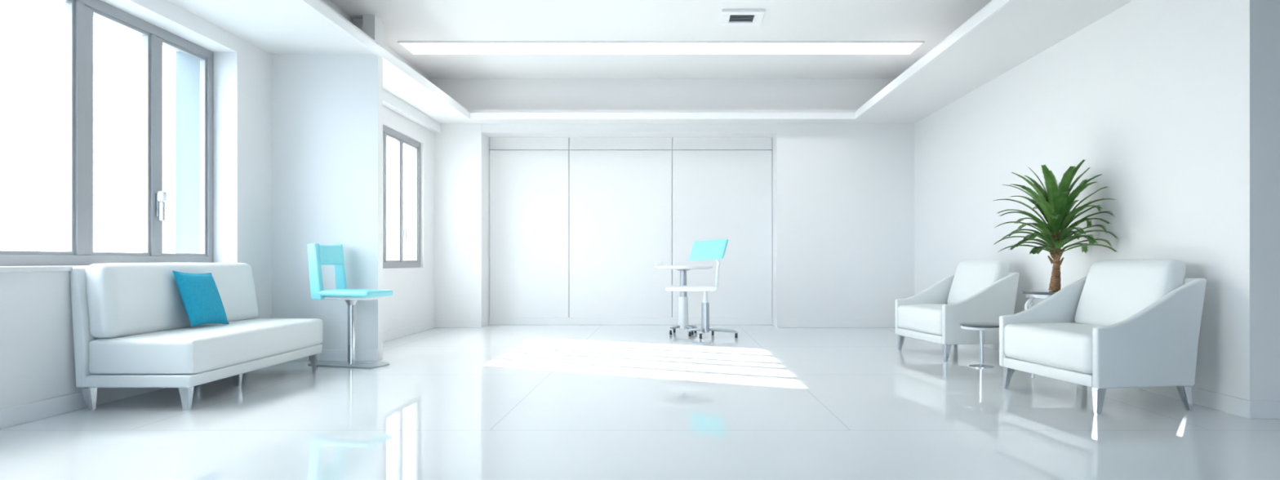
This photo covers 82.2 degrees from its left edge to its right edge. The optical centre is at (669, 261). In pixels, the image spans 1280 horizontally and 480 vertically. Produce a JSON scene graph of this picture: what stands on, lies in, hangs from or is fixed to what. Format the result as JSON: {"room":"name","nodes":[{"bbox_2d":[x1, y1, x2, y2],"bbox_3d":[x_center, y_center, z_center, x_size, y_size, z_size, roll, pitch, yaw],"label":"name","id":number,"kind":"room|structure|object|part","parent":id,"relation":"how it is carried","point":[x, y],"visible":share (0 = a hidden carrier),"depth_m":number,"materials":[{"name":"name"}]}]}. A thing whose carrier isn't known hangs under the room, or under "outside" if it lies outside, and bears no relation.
{"room":"hospital interior","nodes":[
{"label":"hospital interior","id":0,"kind":"room"},
{"bbox_2d":[0,0,271,408],"bbox_3d":[-3.850,-0.775,1.620,0.500,3.350,10.240,0,0,0],"label":"wall","id":1,"kind":"structure","parent":0,"point":[37,362],"depth_m":6.10,"materials":[{"name":"white paint"}]},
{"bbox_2d":[0,265,88,272],"bbox_3d":[-3.690,0.044,4.050,0.220,0.032,4.100,0,0,0],"label":"trim","id":2,"kind":"structure","parent":1,"relation":"attached to","point":[2,268],"depth_m":4.14,"materials":[{"name":"white paint"}]},
{"bbox_2d":[0,387,164,429],"bbox_3d":[-3.592,0.848,1.565,0.016,0.105,10.130,0,0,0],"label":"baseboard","id":3,"kind":"structure","parent":1,"relation":"attached to","point":[35,411],"depth_m":4.29,"materials":[{"name":"white paint"}]},
{"bbox_2d":[0,0,213,266],"bbox_3d":[-3.800,-0.855,4.050,0.130,1.770,4.100,0,0,0],"label":"window","id":4,"kind":"structure","parent":1,"relation":"in","point":[79,14],"depth_m":5.15,"materials":[{"name":"grey metal"}]},
{"bbox_3d":[-3.831,-0.855,4.240,0.041,1.630,0.910,0,0,0],"label":"sash","id":5,"kind":"part","parent":4,"relation":"part of","materials":[{"name":"grey metal"}]},
{"bbox_3d":[-3.831,-0.855,5.100,0.041,1.630,0.550,0,0,0],"label":"sash","id":6,"kind":"part","parent":4,"relation":"part of","materials":[{"name":"grey metal"}]},
{"bbox_3d":[-3.770,-0.403,5.430,0.050,0.205,0.040,0,0,0],"label":"handle","id":7,"kind":"part","parent":4,"relation":"part of","materials":[{"name":"grey metal"}]},
{"bbox_3d":[-3.760,-0.480,5.430,0.050,0.080,0.055,0,0,0],"label":"handle knob","id":8,"kind":"part","parent":4,"relation":"part of","materials":[{"name":"white plastic"}]},
{"bbox_3d":[-3.831,-0.855,5.758,0.041,1.630,0.545,0,0,0],"label":"sash","id":9,"kind":"part","parent":4,"relation":"part of","materials":[{"name":"grey metal"}]},
{"bbox_2d":[175,51,199,253],"bbox_3d":[-3.985,-0.855,6.090,0.230,1.770,0.020,0,0,0],"label":"window pane","id":10,"kind":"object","parent":4,"relation":"attached to","point":[187,67],"depth_m":6.08,"materials":[{"name":"blue"}]},
{"bbox_2d":[271,54,382,360],"bbox_3d":[-3.120,-0.485,6.677,0.960,2.770,0.126,0,0,0],"label":"wall","id":11,"kind":"structure","parent":0,"point":[327,109],"depth_m":6.63,"materials":[{"name":"white paint"}]},
{"bbox_2d":[297,0,469,119],"bbox_3d":[-2.632,-1.901,3.054,0.035,0.087,13.107,0,0,0],"label":"trim","id":12,"kind":"structure","parent":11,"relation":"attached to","point":[316,6],"depth_m":6.56,"materials":[{"name":"white paint"}]},
{"bbox_2d":[352,14,384,47],"bbox_3d":[-3.065,-2.217,7.400,0.270,0.465,0.240,0,0,0],"label":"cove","id":13,"kind":"object","parent":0,"point":[372,25],"visible":0.39,"depth_m":7.31,"materials":[{"name":"white paint"}]},
{"bbox_2d":[321,0,434,333],"bbox_3d":[-3.310,-0.775,8.710,0.220,3.350,3.940,0,0,0],"label":"wall","id":14,"kind":"structure","parent":0,"point":[411,303],"depth_m":9.51,"materials":[{"name":"white paint"}]},
{"bbox_2d":[382,124,420,268],"bbox_3d":[-3.243,-0.730,8.250,0.124,1.620,2.540,0,0,0],"label":"window","id":15,"kind":"structure","parent":14,"relation":"in","point":[401,140],"depth_m":8.85,"materials":[{"name":"grey metal"}]},
{"bbox_3d":[-3.271,-0.730,8.205,0.041,1.480,0.250,0,0,0],"label":"sash","id":16,"kind":"part","parent":15,"relation":"part of","materials":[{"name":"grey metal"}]},
{"bbox_3d":[-3.271,-0.730,8.620,0.041,1.480,0.460,0,0,0],"label":"sash","id":17,"kind":"part","parent":15,"relation":"part of","materials":[{"name":"grey metal"}]},
{"bbox_3d":[-3.212,-0.348,8.880,0.045,0.184,0.036,0,0,0],"label":"handle","id":18,"kind":"part","parent":15,"relation":"part of","materials":[{"name":"grey metal"}]},
{"bbox_3d":[-3.204,-0.418,8.880,0.045,0.072,0.050,0,0,0],"label":"handle knob","id":19,"kind":"part","parent":15,"relation":"part of","materials":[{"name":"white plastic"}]},
{"bbox_3d":[-3.271,-0.730,9.180,0.041,1.480,0.540,0,0,0],"label":"sash","id":20,"kind":"part","parent":15,"relation":"part of","materials":[{"name":"grey metal"}]},
{"bbox_2d":[382,320,435,342],"bbox_3d":[-3.192,0.848,8.348,0.016,0.105,3.215,0,0,0],"label":"baseboard","id":21,"kind":"structure","parent":14,"relation":"attached to","point":[392,335],"depth_m":8.90,"materials":[{"name":"white paint"}]},
{"bbox_2d":[382,88,440,133],"bbox_3d":[-3.155,-1.805,8.348,0.090,0.130,3.215,0,0,0],"label":"trim","id":22,"kind":"structure","parent":14,"relation":"attached to","point":[390,101],"depth_m":8.80,"materials":[{"name":"white paint"}]},
{"bbox_2d":[0,324,1279,479],"bbox_3d":[1.550,0.960,3.600,11.300,0.120,14.200,0,0,0],"label":"floor","id":23,"kind":"structure","parent":0,"point":[490,402],"depth_m":4.08,"materials":[{"name":"white tile"}]},
{"bbox_2d":[70,262,322,410],"bbox_3d":[-3.227,0.454,5.240,0.740,0.891,1.704,0,0,0],"label":"sofa","id":24,"kind":"object","parent":23,"relation":"on","point":[132,327],"visible":0.96,"depth_m":4.62,"materials":[{"name":"white leather"}]},
{"bbox_3d":[-3.550,0.396,5.240,0.095,0.724,1.704,0,0,0],"label":"backrest","id":25,"kind":"part","parent":24,"relation":"part of","materials":[{"name":"white fabric"}]},
{"bbox_3d":[-3.519,0.830,4.450,0.070,0.140,0.061,0,0,0],"label":"leg","id":26,"kind":"part","parent":24,"relation":"part of","materials":[{"name":"silver metal"}]},
{"bbox_2d":[84,262,258,338],"bbox_3d":[-3.471,0.242,5.240,0.197,0.466,1.647,0,0,0],"label":"cushion","id":27,"kind":"object","parent":24,"relation":"on","point":[122,300],"depth_m":4.78,"materials":[{"name":"white fabric"}]},
{"bbox_3d":[-2.935,0.830,4.450,0.061,0.140,0.061,0,0,0],"label":"leg","id":28,"kind":"part","parent":24,"relation":"part of","materials":[{"name":"silver metal"}]},
{"bbox_2d":[172,271,228,326],"bbox_3d":[-3.308,0.263,5.180,0.177,0.398,0.426,0,0,0],"label":"throw pillow","id":29,"kind":"object","parent":24,"relation":"on","point":[199,294],"visible":1,"depth_m":5.10,"materials":[{"name":"blue fabric"}]},
{"bbox_2d":[88,318,322,373],"bbox_3d":[-3.185,0.578,5.240,0.656,0.238,1.678,0,0,0],"label":"seat cushion","id":30,"kind":"object","parent":24,"relation":"on","point":[242,343],"depth_m":4.65,"materials":[{"name":"white leather"}]},
{"bbox_3d":[-3.120,0.830,5.290,0.059,0.140,0.059,0,0,0],"label":"leg","id":31,"kind":"part","parent":24,"relation":"part of","materials":[{"name":"silver metal"}]},
{"bbox_3d":[-2.935,0.830,6.030,0.061,0.140,0.061,0,0,0],"label":"leg","id":32,"kind":"part","parent":24,"relation":"part of","materials":[{"name":"silver metal"}]},
{"bbox_2d":[307,243,393,368],"bbox_3d":[-2.767,0.373,6.320,0.669,1.054,0.344,0,0,17],"label":"chair","id":33,"kind":"object","parent":23,"relation":"on","point":[318,255],"visible":1,"depth_m":6.26,"materials":[{"name":"teal plastic"}]},
{"bbox_3d":[-3.015,0.085,6.244,0.148,0.479,0.050,0,0,17],"label":"post","id":34,"kind":"part","parent":33,"relation":"part of","materials":[{"name":"teal plastic"}]},
{"bbox_3d":[-2.958,-0.055,6.378,0.066,0.170,0.270,0,0,17],"label":"backrest","id":35,"kind":"part","parent":33,"relation":"part of","materials":[{"name":"teal plastic"}]},
{"bbox_3d":[-2.930,0.085,6.521,0.148,0.479,0.030,0,0,17],"label":"post","id":36,"kind":"part","parent":33,"relation":"part of","materials":[{"name":"teal plastic"}]},
{"bbox_3d":[-2.776,0.892,6.338,0.640,0.016,0.250,0,0,17],"label":"plate","id":37,"kind":"part","parent":33,"relation":"part of","materials":[{"name":"grey metal"}]},
{"bbox_3d":[-2.719,0.273,6.305,0.567,0.068,0.344,0,0,17],"label":"seat","id":38,"kind":"part","parent":33,"relation":"part of","materials":[{"name":"teal plastic"}]},
{"bbox_2d":[653,260,712,334],"bbox_3d":[0.165,0.447,9.120,0.730,0.907,0.730,0,0,0],"label":"table","id":39,"kind":"object","parent":23,"relation":"on","point":[682,299],"visible":0.93,"depth_m":9.07,"materials":[{"name":"white plastic"}]},
{"bbox_3d":[-0.135,0.028,9.120,0.090,0.070,0.050,0,0,0],"label":"knob","id":40,"kind":"part","parent":39,"relation":"part of","materials":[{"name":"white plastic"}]},
{"bbox_3d":[0.165,0.812,9.120,0.291,0.056,0.291,0,0,10],"label":"foot frame","id":41,"kind":"part","parent":39,"relation":"part of","materials":[{"name":"grey metal"}]},
{"bbox_2d":[665,239,737,337],"bbox_3d":[0.374,0.319,8.719,0.852,1.162,0.461,0,0,0],"label":"swivel chair","id":42,"kind":"object","parent":23,"relation":"on","point":[715,250],"visible":1,"depth_m":8.65,"materials":[{"name":"white plastic"}]},
{"bbox_3d":[0.250,0.322,8.700,0.604,0.065,0.424,0,0,0],"label":"seat","id":43,"kind":"part","parent":42,"relation":"part of","materials":[{"name":"white plastic"}]},
{"bbox_3d":[0.507,0.812,8.759,0.553,0.060,0.337,0,0,0],"label":"foot frame","id":44,"kind":"part","parent":42,"relation":"part of","materials":[{"name":"grey metal"}]},
{"bbox_2d":[895,259,1019,361],"bbox_3d":[2.731,0.443,7.065,0.774,0.914,0.960,0,0,-9],"label":"armchair","id":45,"kind":"object","parent":23,"relation":"on","point":[980,291],"visible":0.96,"depth_m":6.76,"materials":[{"name":"white fabric"}]},
{"bbox_3d":[2.348,0.823,7.439,0.062,0.155,0.059,0,0,-9],"label":"leg","id":46,"kind":"part","parent":45,"relation":"part of","materials":[{"name":"silver metal"}]},
{"bbox_2d":[897,304,942,335],"bbox_3d":[2.656,0.555,7.053,0.623,0.265,0.852,0,0,-9],"label":"seat cushion","id":47,"kind":"object","parent":45,"relation":"on","point":[913,319],"depth_m":6.96,"materials":[{"name":"white fabric"}]},
{"bbox_3d":[2.661,0.423,7.515,0.738,0.643,0.050,0,0,-9],"label":"arm","id":48,"kind":"part","parent":45,"relation":"part of","materials":[{"name":"white fabric"}]},
{"bbox_3d":[2.486,0.823,6.589,0.062,0.155,0.059,0,0,-9],"label":"leg","id":49,"kind":"part","parent":45,"relation":"part of","materials":[{"name":"silver metal"}]},
{"bbox_2d":[946,259,1009,303],"bbox_3d":[2.983,0.225,7.106,0.262,0.479,0.766,0,0,-9],"label":"cushion","id":50,"kind":"object","parent":45,"relation":"on","point":[971,277],"depth_m":7.05,"materials":[{"name":"white fabric"}]},
{"bbox_3d":[2.806,0.423,6.616,0.738,0.643,0.050,0,0,-9],"label":"arm","id":51,"kind":"part","parent":45,"relation":"part of","materials":[{"name":"white fabric"}]},
{"bbox_2d":[960,322,999,368],"bbox_3d":[2.665,0.717,6.270,0.350,0.366,0.350,0,0,0],"label":"side table","id":52,"kind":"object","parent":23,"relation":"on","point":[981,326],"visible":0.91,"depth_m":6.23,"materials":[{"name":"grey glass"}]},
{"bbox_2d":[1020,289,1058,377],"bbox_3d":[2.980,0.560,5.660,0.500,0.664,0.500,0,0,17],"label":"plant stand","id":53,"kind":"object","parent":23,"relation":"on","point":[1032,295],"visible":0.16,"depth_m":5.59,"materials":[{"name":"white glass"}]},
{"bbox_3d":[2.924,0.575,5.871,0.026,0.634,0.139,0,0,-15],"label":"leg","id":54,"kind":"part","parent":53,"relation":"part of","materials":[{"name":"white plastic"}]},
{"bbox_3d":[2.769,0.575,5.604,0.136,0.634,0.055,0,0,0],"label":"leg","id":55,"kind":"part","parent":53,"relation":"part of","materials":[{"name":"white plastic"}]},
{"bbox_2d":[993,159,1117,290],"bbox_3d":[2.905,-0.265,5.659,0.784,0.992,0.914,0,0,0],"label":"palm plant","id":56,"kind":"object","parent":53,"relation":"on","point":[1055,205],"visible":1,"depth_m":5.57,"materials":[{"name":"green plant"}]},
{"bbox_2d":[999,258,1206,414],"bbox_3d":[2.776,0.443,4.805,0.774,0.914,0.960,0,0,-9],"label":"armchair","id":57,"kind":"object","parent":23,"relation":"on","point":[1130,322],"visible":1,"depth_m":4.50,"materials":[{"name":"white leather"}]},
{"bbox_3d":[2.393,0.823,5.179,0.062,0.155,0.059,0,0,-9],"label":"leg","id":58,"kind":"part","parent":57,"relation":"part of","materials":[{"name":"silver metal"}]},
{"bbox_3d":[2.706,0.423,5.255,0.738,0.643,0.050,0,0,-9],"label":"arm","id":59,"kind":"part","parent":57,"relation":"part of","materials":[{"name":"white fabric"}]},
{"bbox_2d":[1004,322,1104,373],"bbox_3d":[2.701,0.555,4.793,0.623,0.265,0.852,0,0,-9],"label":"seat cushion","id":60,"kind":"object","parent":57,"relation":"on","point":[1054,348],"depth_m":4.70,"materials":[{"name":"white leather"}]},
{"bbox_3d":[2.530,0.823,4.329,0.062,0.155,0.059,0,0,-9],"label":"leg","id":61,"kind":"part","parent":57,"relation":"part of","materials":[{"name":"silver metal"}]},
{"bbox_2d":[1075,258,1186,325],"bbox_3d":[3.028,0.225,4.846,0.262,0.479,0.766,0,0,-9],"label":"cushion","id":62,"kind":"object","parent":57,"relation":"on","point":[1113,291],"depth_m":4.79,"materials":[{"name":"white fabric"}]},
{"bbox_3d":[2.851,0.423,4.356,0.738,0.643,0.050,0,0,-9],"label":"arm","id":63,"kind":"part","parent":57,"relation":"part of","materials":[{"name":"white leather"}]},
{"bbox_3d":[3.103,0.823,4.422,0.073,0.155,0.059,0,0,-9],"label":"leg","id":64,"kind":"part","parent":57,"relation":"part of","materials":[{"name":"silver metal"}]},
{"bbox_3d":[3.080,0.424,4.854,0.127,0.642,0.868,0,0,-9],"label":"backrest","id":65,"kind":"part","parent":57,"relation":"part of","materials":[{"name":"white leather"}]},
{"bbox_2d":[167,0,1133,124],"bbox_3d":[-0.140,-1.927,3.440,6.920,0.115,13.880,0,0,0],"label":"ceiling","id":66,"kind":"structure","parent":0,"point":[1023,29],"depth_m":6.47,"materials":[{"name":"white paint"}]},
{"bbox_2d":[469,112,854,119],"bbox_3d":[-0.100,-1.901,9.589,5.100,0.087,0.035,0,0,0],"label":"ceiling light","id":67,"kind":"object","parent":66,"relation":"attached to","point":[472,115],"depth_m":9.57,"materials":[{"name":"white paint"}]},
{"bbox_2d":[854,0,1013,119],"bbox_3d":[2.433,-1.901,3.054,0.035,0.087,13.107,0,0,0],"label":"trim","id":68,"kind":"structure","parent":66,"relation":"attached to","point":[996,6],"depth_m":6.56,"materials":[{"name":"white paint"}]},
{"bbox_2d":[328,0,991,110],"bbox_3d":[1.550,-2.292,3.590,11.300,0.615,14.180,0,0,0],"label":"ceiling","id":69,"kind":"structure","parent":0,"point":[476,82],"depth_m":8.56,"materials":[{"name":"white paint"}]},
{"bbox_2d":[397,40,924,54],"bbox_3d":[-0.100,-2.440,8.388,5.860,0.020,0.479,0,0,0],"label":"recessed light","id":70,"kind":"object","parent":69,"relation":"in","point":[414,47],"visible":1,"depth_m":8.37,"materials":[{"name":"white paint"}]},
{"bbox_2d":[719,8,764,26],"bbox_3d":[0.715,-2.435,7.330,0.420,0.030,0.420,0,0,0],"label":"ceiling vent","id":71,"kind":"object","parent":69,"relation":"in","point":[729,17],"visible":1,"depth_m":7.31,"materials":[{"name":"white paint"}]},
{"bbox_2d":[434,123,914,327],"bbox_3d":[0.060,-0.775,10.318,6.520,3.350,0.725,0,0,0],"label":"wall","id":72,"kind":"structure","parent":0,"point":[816,220],"depth_m":10.38,"materials":[{"name":"white paint"}]},
{"bbox_2d":[435,320,481,327],"bbox_3d":[-2.872,0.848,9.947,0.624,0.105,0.016,0,0,0],"label":"baseboard","id":73,"kind":"structure","parent":72,"relation":"attached to","point":[438,323],"depth_m":9.94,"materials":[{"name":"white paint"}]},
{"bbox_2d":[488,317,772,324],"bbox_3d":[-0.555,0.848,10.372,4.010,0.105,0.016,0,0,0],"label":"baseboard","id":74,"kind":"structure","parent":72,"relation":"attached to","point":[492,321],"depth_m":10.36,"materials":[{"name":"white paint"}]},
{"bbox_2d":[777,320,895,327],"bbox_3d":[2.377,0.848,9.947,1.854,0.105,0.016,0,0,0],"label":"baseboard","id":75,"kind":"structure","parent":72,"relation":"attached to","point":[780,323],"depth_m":9.94,"materials":[{"name":"white paint"}]},
{"bbox_2d":[914,0,1279,400],"bbox_3d":[5.260,-0.775,7.440,3.880,3.350,6.480,0,0,0],"label":"wall","id":76,"kind":"structure","parent":0,"point":[1175,104],"depth_m":5.07,"materials":[{"name":"white paint"}]},
{"bbox_2d":[977,343,1251,418],"bbox_3d":[3.312,0.848,7.069,0.016,0.105,5.771,0,0,0],"label":"baseboard","id":77,"kind":"structure","parent":76,"relation":"attached to","point":[1242,407],"depth_m":4.47,"materials":[{"name":"white paint"}]},
{"bbox_2d":[1250,400,1279,418],"bbox_3d":[5.260,0.848,4.192,3.880,0.105,0.016,0,0,0],"label":"baseboard","id":78,"kind":"structure","parent":76,"relation":"attached to","point":[1260,409],"depth_m":4.18,"materials":[{"name":"white paint"}]}
]}

